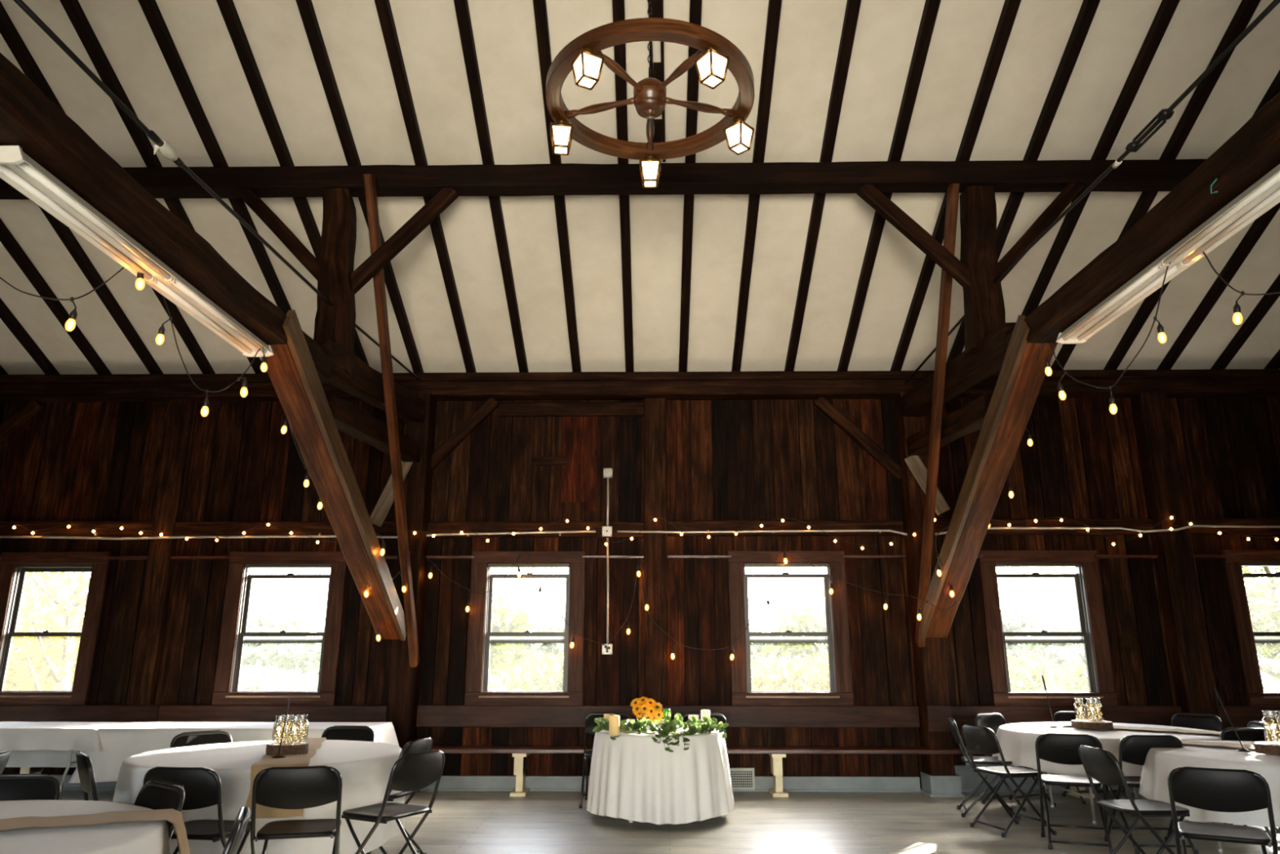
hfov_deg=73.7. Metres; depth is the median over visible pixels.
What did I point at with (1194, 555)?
wall ledge
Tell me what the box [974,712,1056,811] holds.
folding chair
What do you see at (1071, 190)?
brace
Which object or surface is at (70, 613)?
leafy tree
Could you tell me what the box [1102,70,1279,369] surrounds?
rafter
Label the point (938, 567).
socket
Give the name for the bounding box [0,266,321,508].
string lights
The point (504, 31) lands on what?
ceiling
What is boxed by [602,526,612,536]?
junction box
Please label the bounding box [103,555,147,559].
wall ledge
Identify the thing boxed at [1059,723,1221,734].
table runner
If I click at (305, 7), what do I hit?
rafter
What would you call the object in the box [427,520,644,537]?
board
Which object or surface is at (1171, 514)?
string lights
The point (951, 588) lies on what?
socket
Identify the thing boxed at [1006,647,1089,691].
leafy tree
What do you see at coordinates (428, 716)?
board
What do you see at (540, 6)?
rafter
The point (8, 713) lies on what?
board
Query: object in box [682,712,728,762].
folding chair
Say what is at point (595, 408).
header
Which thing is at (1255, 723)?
folding chair
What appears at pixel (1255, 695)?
window
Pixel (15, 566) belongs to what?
window
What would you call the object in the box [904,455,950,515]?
board
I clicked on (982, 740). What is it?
folding chair
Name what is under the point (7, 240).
rafter
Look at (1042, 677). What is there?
stand
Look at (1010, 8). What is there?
rafter
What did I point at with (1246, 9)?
rafter
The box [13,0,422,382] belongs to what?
rod
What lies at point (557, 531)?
conduit pipe
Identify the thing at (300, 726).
fairy lights
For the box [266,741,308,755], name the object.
wood slice
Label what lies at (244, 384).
socket
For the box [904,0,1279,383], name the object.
rod
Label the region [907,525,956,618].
string lights
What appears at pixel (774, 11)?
rafter
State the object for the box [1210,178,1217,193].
scrap
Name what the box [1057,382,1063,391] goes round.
socket
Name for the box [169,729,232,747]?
folding chair
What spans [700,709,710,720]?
pillar candle
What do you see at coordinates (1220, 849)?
round table
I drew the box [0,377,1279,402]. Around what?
wall plate
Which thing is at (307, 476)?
socket
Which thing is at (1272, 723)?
fairy lights
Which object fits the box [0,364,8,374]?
rafter
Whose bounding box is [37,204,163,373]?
rafter
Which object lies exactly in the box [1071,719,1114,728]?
wood slice
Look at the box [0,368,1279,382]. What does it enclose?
horizontal beam
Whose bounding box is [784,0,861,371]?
rafter
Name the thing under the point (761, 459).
wall
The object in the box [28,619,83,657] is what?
leafy tree
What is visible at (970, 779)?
baseboard
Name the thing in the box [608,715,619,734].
pillar candle
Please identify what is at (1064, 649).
leafy tree
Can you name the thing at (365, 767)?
tablecloth
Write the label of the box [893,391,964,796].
timber post
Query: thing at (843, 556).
wall ledge
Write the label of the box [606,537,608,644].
conduit pipe
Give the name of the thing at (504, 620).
leafy tree
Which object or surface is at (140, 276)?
socket
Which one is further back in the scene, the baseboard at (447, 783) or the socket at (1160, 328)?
the baseboard at (447, 783)
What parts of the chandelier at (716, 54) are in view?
lantern glass, lantern glass, hanging chain, lantern glass, lantern glass, lantern glass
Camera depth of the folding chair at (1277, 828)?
6.71 m
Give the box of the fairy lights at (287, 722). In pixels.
[282,721,293,741]
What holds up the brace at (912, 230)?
attached to the post at (984, 311)
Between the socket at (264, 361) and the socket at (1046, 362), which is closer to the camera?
the socket at (264, 361)
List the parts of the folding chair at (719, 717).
backrest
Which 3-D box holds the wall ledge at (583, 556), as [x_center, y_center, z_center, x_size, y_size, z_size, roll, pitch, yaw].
[-0.295,1.428,9.369,0.675,0.031,0.071,0,-15,1]
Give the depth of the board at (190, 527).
9.47 m
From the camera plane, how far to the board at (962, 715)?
8.84 m
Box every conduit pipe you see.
[0,530,595,539]
[606,476,608,525]
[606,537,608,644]
[617,524,1279,535]
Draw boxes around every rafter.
[0,1,215,373]
[0,218,111,373]
[0,297,59,374]
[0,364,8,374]
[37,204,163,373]
[58,0,266,373]
[137,0,291,315]
[216,0,368,364]
[295,0,423,372]
[374,0,475,372]
[453,0,528,372]
[533,0,581,372]
[612,0,633,372]
[678,0,702,371]
[731,0,782,371]
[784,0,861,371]
[837,0,941,370]
[889,0,1021,370]
[946,0,1100,364]
[1021,0,1180,318]
[1049,0,1261,369]
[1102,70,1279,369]
[1156,202,1279,369]
[1210,273,1279,368]
[1264,349,1279,368]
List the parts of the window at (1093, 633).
sash, sash, sill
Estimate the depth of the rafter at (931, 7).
7.52 m
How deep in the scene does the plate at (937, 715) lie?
8.60 m
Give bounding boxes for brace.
[0,400,44,442]
[237,188,319,282]
[261,309,407,640]
[313,339,425,422]
[351,187,458,294]
[430,398,498,471]
[813,396,902,479]
[857,184,972,291]
[898,322,1015,418]
[920,315,1057,639]
[1000,182,1084,281]
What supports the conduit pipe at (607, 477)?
attached to the wall
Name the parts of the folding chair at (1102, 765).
backrest, leg, seat rail, seat, leg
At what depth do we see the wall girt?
9.32 m
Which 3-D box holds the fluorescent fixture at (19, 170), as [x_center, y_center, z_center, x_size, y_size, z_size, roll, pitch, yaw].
[-2.664,-0.832,4.747,0.213,0.078,2.442,0,-15,1]
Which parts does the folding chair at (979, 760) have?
backrest, leg, leg, seat, seat rail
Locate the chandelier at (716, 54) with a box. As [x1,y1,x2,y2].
[545,0,754,188]
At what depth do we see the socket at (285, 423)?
6.76 m
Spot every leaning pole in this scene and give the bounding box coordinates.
[363,173,419,666]
[915,183,959,646]
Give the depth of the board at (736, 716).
8.87 m
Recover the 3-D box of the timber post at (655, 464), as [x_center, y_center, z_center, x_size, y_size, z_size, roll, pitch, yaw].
[0.173,1.300,9.392,0.248,3.350,0.097,0,-15,1]
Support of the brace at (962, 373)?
attached to the timber post at (939, 778)
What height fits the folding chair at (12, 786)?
0.800 m
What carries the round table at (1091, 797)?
on the floor
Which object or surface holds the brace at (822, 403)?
attached to the timber post at (939, 778)
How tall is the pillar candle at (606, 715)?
0.136 m
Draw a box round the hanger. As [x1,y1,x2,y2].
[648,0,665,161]
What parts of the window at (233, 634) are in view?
sill, sash, sash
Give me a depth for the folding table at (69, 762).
7.78 m
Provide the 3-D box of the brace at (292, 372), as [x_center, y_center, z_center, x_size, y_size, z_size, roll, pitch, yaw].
[-2.523,0.667,7.275,0.280,2.211,3.480,0,-15,1]
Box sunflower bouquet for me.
[630,696,663,723]
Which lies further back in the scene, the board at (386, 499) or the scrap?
the board at (386, 499)
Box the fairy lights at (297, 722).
[289,721,299,742]
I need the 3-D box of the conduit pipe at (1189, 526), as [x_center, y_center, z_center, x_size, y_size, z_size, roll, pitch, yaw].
[3.528,1.117,9.252,7.551,0.105,0.170,0,-15,1]
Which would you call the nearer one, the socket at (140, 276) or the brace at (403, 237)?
the socket at (140, 276)
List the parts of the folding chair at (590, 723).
leg, seat, backrest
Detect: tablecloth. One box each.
[0,721,142,767]
[0,800,169,853]
[68,721,399,782]
[112,739,404,853]
[586,727,733,824]
[992,721,1221,776]
[1138,740,1279,826]
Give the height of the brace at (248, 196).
1.006 m
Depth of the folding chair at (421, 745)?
5.88 m
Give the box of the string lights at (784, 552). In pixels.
[608,551,907,658]
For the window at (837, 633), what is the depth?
9.19 m
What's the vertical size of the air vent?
0.205 m
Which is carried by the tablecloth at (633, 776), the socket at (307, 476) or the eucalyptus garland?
the eucalyptus garland
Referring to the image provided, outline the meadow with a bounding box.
[15,635,1279,691]
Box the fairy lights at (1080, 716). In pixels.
[1075,702,1084,719]
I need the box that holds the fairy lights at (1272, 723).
[1265,718,1279,742]
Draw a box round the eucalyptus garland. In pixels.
[592,711,728,751]
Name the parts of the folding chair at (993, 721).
backrest, leg, leg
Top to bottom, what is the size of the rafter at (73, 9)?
4.026 m
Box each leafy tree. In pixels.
[4,618,81,690]
[5,571,89,690]
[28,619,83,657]
[238,658,319,690]
[241,626,324,678]
[247,604,317,668]
[488,593,537,677]
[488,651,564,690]
[522,612,564,663]
[749,626,774,679]
[755,604,828,668]
[1000,608,1056,669]
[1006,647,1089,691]
[1031,617,1085,675]
[1241,566,1279,689]
[1253,610,1279,671]
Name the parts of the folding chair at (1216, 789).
leg, backrest, seat, seat rail, leg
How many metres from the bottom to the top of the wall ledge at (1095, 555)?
0.031 m
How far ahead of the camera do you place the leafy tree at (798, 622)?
34.92 m
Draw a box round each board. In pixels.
[0,520,152,536]
[0,704,159,721]
[157,704,386,722]
[173,520,397,536]
[369,460,413,526]
[416,705,663,727]
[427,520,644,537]
[664,705,919,727]
[666,520,903,536]
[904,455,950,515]
[933,518,1153,534]
[951,705,1182,727]
[1217,705,1279,728]
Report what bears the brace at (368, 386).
attached to the timber post at (403, 691)
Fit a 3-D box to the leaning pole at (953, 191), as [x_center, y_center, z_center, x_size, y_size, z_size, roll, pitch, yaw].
[2.842,0.033,8.202,0.076,4.024,2.386,-1,-15,2]
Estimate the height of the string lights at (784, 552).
1.144 m
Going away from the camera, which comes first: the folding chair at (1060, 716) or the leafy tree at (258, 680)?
the folding chair at (1060, 716)
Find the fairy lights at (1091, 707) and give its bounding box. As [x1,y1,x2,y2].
[1087,703,1097,719]
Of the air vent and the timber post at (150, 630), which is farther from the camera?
the timber post at (150, 630)
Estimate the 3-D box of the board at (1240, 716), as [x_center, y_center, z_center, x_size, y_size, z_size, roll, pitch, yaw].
[7.282,2.999,8.827,2.692,0.218,0.074,0,-15,1]
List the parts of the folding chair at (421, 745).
leg, seat, seat rail, leg, backrest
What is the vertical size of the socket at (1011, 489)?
0.066 m
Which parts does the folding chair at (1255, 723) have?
backrest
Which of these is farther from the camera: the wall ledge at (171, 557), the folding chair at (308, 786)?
the wall ledge at (171, 557)
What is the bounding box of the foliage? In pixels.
[750,651,830,691]
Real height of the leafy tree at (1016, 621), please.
4.272 m
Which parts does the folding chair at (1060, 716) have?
backrest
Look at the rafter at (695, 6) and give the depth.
8.16 m
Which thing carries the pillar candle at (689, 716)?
on the tablecloth at (633, 776)
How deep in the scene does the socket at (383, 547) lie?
7.76 m
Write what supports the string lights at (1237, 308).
hanging from the tie beam at (1253, 151)
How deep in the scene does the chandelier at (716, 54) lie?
4.93 m
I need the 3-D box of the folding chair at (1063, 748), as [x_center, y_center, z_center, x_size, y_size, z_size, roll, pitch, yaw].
[3.243,2.710,6.419,0.472,0.800,0.504,-5,-16,20]
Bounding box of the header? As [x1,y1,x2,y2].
[497,400,644,417]
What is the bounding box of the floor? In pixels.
[60,790,1279,853]
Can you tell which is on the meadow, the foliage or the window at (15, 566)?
the foliage
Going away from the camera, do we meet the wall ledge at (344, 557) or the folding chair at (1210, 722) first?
the folding chair at (1210, 722)
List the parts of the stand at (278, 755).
rod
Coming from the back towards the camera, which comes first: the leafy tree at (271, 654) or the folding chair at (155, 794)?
the leafy tree at (271, 654)
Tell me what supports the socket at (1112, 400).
attached to the string lights at (1237, 308)
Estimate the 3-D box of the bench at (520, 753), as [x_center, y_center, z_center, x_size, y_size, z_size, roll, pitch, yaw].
[0.934,3.465,8.603,6.490,0.441,0.323,0,-15,1]
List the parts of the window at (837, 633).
sash, sash, sill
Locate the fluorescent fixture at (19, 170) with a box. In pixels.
[0,145,273,356]
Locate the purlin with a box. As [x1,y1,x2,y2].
[0,158,1204,199]
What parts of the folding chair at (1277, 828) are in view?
frame, backrest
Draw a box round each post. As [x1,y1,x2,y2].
[126,400,194,704]
[312,186,355,382]
[386,392,437,795]
[644,398,667,705]
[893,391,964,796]
[958,185,1005,356]
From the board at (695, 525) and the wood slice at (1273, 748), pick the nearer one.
the wood slice at (1273, 748)
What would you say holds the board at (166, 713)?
attached to the wall
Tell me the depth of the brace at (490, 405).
9.69 m
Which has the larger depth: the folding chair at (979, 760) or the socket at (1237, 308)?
the folding chair at (979, 760)
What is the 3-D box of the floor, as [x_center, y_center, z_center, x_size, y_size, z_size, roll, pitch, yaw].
[0.167,2.181,2.514,17.150,0.150,13.170,0,-15,1]
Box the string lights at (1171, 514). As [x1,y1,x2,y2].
[991,513,1279,545]
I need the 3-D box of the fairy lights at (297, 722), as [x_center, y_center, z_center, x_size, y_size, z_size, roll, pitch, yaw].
[-2.313,2.043,5.714,0.066,0.131,0.062,2,-15,-9]
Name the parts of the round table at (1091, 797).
leg, leg, leg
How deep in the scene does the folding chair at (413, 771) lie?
5.13 m
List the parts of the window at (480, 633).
sill, sash, sash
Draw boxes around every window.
[0,551,111,704]
[211,551,346,705]
[464,551,585,705]
[728,551,853,705]
[977,550,1117,706]
[1221,549,1279,706]
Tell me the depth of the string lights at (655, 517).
9.30 m
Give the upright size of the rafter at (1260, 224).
4.026 m
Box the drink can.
[662,708,670,719]
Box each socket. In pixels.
[68,307,77,320]
[137,272,143,279]
[158,324,164,335]
[202,395,208,407]
[241,377,247,387]
[261,354,266,364]
[282,417,288,426]
[304,471,309,479]
[381,542,385,549]
[936,562,940,569]
[949,584,953,591]
[1008,484,1013,491]
[1027,431,1031,439]
[1044,358,1049,367]
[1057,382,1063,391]
[1109,394,1115,404]
[1156,321,1164,333]
[1233,301,1240,314]
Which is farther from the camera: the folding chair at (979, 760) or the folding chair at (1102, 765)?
the folding chair at (979, 760)
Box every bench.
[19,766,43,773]
[431,745,982,796]
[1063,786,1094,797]
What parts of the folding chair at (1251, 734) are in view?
backrest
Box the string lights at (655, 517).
[395,515,943,549]
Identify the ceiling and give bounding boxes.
[0,0,1279,374]
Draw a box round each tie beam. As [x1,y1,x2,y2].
[0,55,332,380]
[1004,93,1279,355]
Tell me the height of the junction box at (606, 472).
0.100 m
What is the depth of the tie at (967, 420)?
7.90 m
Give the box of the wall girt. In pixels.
[1186,518,1279,534]
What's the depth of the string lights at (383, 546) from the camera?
9.18 m
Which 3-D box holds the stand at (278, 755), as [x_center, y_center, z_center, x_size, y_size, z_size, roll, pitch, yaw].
[-2.342,1.965,5.568,0.092,0.361,0.092,0,-15,1]
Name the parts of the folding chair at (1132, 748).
leg, seat rail, seat, frame, backrest, leg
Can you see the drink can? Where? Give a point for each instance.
(665, 710)
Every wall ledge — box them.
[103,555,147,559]
[170,555,232,559]
[342,555,398,559]
[426,555,475,559]
[582,555,644,558]
[667,555,731,558]
[841,555,905,558]
[936,555,982,558]
[1094,554,1157,557]
[1192,554,1229,557]
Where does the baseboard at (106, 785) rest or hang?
attached to the wall
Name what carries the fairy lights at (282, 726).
in the mason jar
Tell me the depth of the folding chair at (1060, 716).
8.63 m
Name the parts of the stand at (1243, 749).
rod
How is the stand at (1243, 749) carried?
on the tablecloth at (1159, 762)
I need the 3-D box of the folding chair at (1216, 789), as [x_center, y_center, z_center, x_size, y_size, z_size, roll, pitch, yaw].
[3.131,2.228,4.575,0.472,0.800,0.504,-8,-17,28]
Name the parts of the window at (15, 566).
sill, sash, sash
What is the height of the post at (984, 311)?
1.509 m
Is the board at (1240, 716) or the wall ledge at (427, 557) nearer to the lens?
the board at (1240, 716)
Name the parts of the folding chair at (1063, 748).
leg, backrest, seat, seat rail, leg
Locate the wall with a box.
[0,397,1279,788]
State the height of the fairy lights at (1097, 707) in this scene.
0.144 m
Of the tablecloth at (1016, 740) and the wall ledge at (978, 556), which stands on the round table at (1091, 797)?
the tablecloth at (1016, 740)
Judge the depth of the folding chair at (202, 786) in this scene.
4.50 m
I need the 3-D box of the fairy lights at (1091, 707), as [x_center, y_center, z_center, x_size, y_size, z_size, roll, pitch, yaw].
[4.053,2.552,7.650,0.068,0.144,0.072,-6,-16,23]
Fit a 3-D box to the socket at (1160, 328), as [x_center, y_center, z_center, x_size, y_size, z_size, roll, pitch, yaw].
[3.057,-0.583,5.014,0.034,0.067,0.034,0,-15,1]
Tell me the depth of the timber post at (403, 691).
9.14 m
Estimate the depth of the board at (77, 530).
9.50 m
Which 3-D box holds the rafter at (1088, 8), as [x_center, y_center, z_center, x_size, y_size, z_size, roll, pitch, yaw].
[3.487,-3.602,6.235,0.102,4.024,8.518,0,-15,1]
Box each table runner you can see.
[0,808,190,853]
[244,737,326,818]
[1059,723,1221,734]
[1179,738,1254,749]
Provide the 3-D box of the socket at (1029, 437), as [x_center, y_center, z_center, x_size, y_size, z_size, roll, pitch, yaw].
[3.412,0.077,7.478,0.034,0.066,0.034,0,-15,1]
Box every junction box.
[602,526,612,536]
[603,468,613,478]
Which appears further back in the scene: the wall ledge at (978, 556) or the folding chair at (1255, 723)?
the wall ledge at (978, 556)
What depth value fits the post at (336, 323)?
7.34 m
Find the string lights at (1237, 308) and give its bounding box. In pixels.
[1008,251,1279,497]
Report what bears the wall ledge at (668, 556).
attached to the wall
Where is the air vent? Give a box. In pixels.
[728,767,755,789]
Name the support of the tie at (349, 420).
attached to the timber post at (403, 691)
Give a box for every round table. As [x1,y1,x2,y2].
[1047,772,1190,824]
[1213,822,1279,853]
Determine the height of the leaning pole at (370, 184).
4.228 m
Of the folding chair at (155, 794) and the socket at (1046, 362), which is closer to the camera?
the folding chair at (155, 794)
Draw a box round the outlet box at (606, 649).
[602,644,612,653]
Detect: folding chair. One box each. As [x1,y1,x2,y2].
[0,750,10,773]
[0,773,61,800]
[75,751,97,800]
[133,779,184,841]
[142,766,250,853]
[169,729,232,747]
[222,805,250,853]
[250,765,342,853]
[321,724,374,741]
[341,750,444,853]
[365,737,432,853]
[578,711,630,808]
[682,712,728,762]
[947,716,1021,819]
[961,724,1057,837]
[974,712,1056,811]
[1035,733,1113,853]
[1053,711,1128,804]
[1078,744,1190,853]
[1104,734,1199,853]
[1167,766,1278,853]
[1171,711,1222,731]
[1212,725,1279,831]
[1220,727,1279,849]
[1227,720,1274,824]
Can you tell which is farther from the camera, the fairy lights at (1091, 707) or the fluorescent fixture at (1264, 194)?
the fairy lights at (1091, 707)
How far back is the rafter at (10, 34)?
7.17 m
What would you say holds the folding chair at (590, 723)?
on the floor
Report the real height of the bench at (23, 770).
0.441 m
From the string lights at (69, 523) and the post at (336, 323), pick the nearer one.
the post at (336, 323)
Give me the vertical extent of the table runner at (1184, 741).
0.244 m
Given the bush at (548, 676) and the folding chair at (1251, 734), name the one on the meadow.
the bush at (548, 676)
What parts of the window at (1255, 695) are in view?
sash, sash, sill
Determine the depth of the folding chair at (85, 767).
5.00 m
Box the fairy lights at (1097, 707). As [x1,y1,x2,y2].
[1093,703,1100,719]
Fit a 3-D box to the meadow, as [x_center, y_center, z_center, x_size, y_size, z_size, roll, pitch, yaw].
[0.771,14.267,52.906,140.000,4.337,90.000,0,-15,1]
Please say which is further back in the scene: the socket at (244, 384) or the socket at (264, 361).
the socket at (264, 361)
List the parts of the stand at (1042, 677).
rod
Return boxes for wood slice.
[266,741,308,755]
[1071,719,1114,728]
[1253,741,1279,755]
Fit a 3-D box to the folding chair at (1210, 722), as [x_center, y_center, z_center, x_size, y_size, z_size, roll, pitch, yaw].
[5.276,3.159,8.139,0.504,0.800,0.472,11,-18,-36]
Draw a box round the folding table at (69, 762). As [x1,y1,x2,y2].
[58,750,97,799]
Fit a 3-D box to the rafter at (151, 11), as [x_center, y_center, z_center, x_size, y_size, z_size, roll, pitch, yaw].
[-3.845,-3.576,6.335,0.096,4.026,8.518,0,-15,1]
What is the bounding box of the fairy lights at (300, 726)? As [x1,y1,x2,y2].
[296,721,306,741]
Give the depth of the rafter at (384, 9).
7.55 m
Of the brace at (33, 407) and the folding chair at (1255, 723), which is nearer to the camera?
the folding chair at (1255, 723)
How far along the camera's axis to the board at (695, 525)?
9.39 m
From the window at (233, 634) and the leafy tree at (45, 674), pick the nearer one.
the window at (233, 634)
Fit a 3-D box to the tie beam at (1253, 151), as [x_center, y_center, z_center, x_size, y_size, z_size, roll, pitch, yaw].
[2.906,-1.850,1.966,0.264,0.210,9.750,0,-15,1]
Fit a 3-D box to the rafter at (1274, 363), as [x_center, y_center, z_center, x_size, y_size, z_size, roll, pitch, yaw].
[7.164,-3.615,6.185,0.100,4.026,8.518,0,-15,1]
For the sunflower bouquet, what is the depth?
7.51 m
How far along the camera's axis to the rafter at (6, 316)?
9.48 m
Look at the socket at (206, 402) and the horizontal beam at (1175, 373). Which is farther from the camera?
the horizontal beam at (1175, 373)
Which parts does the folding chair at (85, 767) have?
backrest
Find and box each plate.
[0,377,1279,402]
[926,705,952,731]
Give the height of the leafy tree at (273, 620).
4.395 m
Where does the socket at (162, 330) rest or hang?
attached to the string lights at (73, 316)
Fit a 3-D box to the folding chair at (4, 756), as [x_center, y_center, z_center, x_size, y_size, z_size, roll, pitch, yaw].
[-4.085,2.337,4.994,0.505,0.800,0.472,5,-15,-19]
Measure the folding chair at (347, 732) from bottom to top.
0.800 m
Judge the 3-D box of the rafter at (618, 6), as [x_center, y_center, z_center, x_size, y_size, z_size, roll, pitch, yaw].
[-0.174,-3.588,6.284,0.100,4.025,8.518,0,-15,1]
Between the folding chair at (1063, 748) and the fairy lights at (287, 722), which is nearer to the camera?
the fairy lights at (287, 722)
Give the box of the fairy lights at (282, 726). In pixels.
[273,721,284,742]
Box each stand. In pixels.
[271,698,290,758]
[1041,675,1059,728]
[1213,687,1252,751]
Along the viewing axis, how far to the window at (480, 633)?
9.22 m
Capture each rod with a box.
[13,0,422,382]
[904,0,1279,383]
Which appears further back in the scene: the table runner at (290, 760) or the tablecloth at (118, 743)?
the tablecloth at (118, 743)
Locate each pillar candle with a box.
[604,713,609,729]
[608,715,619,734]
[688,715,698,728]
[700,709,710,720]
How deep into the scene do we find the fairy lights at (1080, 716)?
7.67 m
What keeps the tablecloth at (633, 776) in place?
on the round table
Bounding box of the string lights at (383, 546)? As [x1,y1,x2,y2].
[365,532,605,647]
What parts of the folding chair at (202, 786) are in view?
leg, backrest, seat, seat rail, leg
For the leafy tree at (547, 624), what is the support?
on the meadow
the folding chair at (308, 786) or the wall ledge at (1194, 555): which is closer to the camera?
the folding chair at (308, 786)
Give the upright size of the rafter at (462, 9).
4.024 m
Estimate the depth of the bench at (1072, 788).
8.44 m
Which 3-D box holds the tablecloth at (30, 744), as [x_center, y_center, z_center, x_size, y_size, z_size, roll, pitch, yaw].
[-6.143,3.038,8.064,2.699,0.426,0.989,0,-15,1]
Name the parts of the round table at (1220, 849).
leg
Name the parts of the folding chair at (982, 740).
backrest, leg, seat rail, seat, leg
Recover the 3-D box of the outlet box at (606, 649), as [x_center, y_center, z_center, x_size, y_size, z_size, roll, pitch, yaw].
[-0.350,2.366,9.097,0.105,0.105,0.103,0,-15,1]
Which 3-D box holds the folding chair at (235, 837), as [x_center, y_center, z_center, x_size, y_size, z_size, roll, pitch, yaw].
[-1.732,1.842,3.096,0.504,0.800,0.472,6,-16,-20]
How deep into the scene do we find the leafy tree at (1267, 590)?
15.76 m
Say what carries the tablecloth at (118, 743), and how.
on the folding table
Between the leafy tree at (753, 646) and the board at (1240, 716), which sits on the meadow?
the leafy tree at (753, 646)
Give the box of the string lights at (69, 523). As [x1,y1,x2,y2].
[0,520,333,543]
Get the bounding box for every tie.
[325,395,421,462]
[906,393,991,456]
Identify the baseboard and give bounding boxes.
[50,774,116,790]
[420,775,920,791]
[954,764,1139,792]
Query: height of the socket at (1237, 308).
0.066 m
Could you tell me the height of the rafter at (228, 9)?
4.023 m
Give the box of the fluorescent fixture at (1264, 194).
[1055,164,1279,343]
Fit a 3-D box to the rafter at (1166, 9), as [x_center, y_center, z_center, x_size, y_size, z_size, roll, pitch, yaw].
[4.097,-3.605,6.227,0.106,4.024,8.519,0,-15,1]
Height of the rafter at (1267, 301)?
4.025 m
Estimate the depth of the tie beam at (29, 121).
4.15 m
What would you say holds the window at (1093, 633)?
in the wall
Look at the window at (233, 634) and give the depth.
9.26 m
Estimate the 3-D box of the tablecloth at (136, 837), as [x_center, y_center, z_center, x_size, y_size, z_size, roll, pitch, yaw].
[-2.793,1.783,3.153,1.924,0.484,1.891,-4,-15,16]
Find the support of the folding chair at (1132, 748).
on the floor
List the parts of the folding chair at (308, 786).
leg, seat rail, backrest, seat, leg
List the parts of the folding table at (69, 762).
leg, leg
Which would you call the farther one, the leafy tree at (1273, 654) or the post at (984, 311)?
the leafy tree at (1273, 654)
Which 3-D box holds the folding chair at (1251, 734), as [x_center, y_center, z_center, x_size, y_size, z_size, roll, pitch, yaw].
[4.847,2.735,6.515,0.472,0.800,0.504,0,-15,-1]
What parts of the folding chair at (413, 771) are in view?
leg, seat, seat rail, leg, backrest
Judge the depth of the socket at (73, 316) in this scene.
4.37 m
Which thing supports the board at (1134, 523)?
attached to the wall
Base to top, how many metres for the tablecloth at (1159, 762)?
0.402 m
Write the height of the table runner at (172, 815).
0.344 m
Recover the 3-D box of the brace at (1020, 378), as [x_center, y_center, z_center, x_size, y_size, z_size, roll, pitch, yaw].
[2.980,0.664,7.537,0.280,2.312,3.235,0,-15,1]

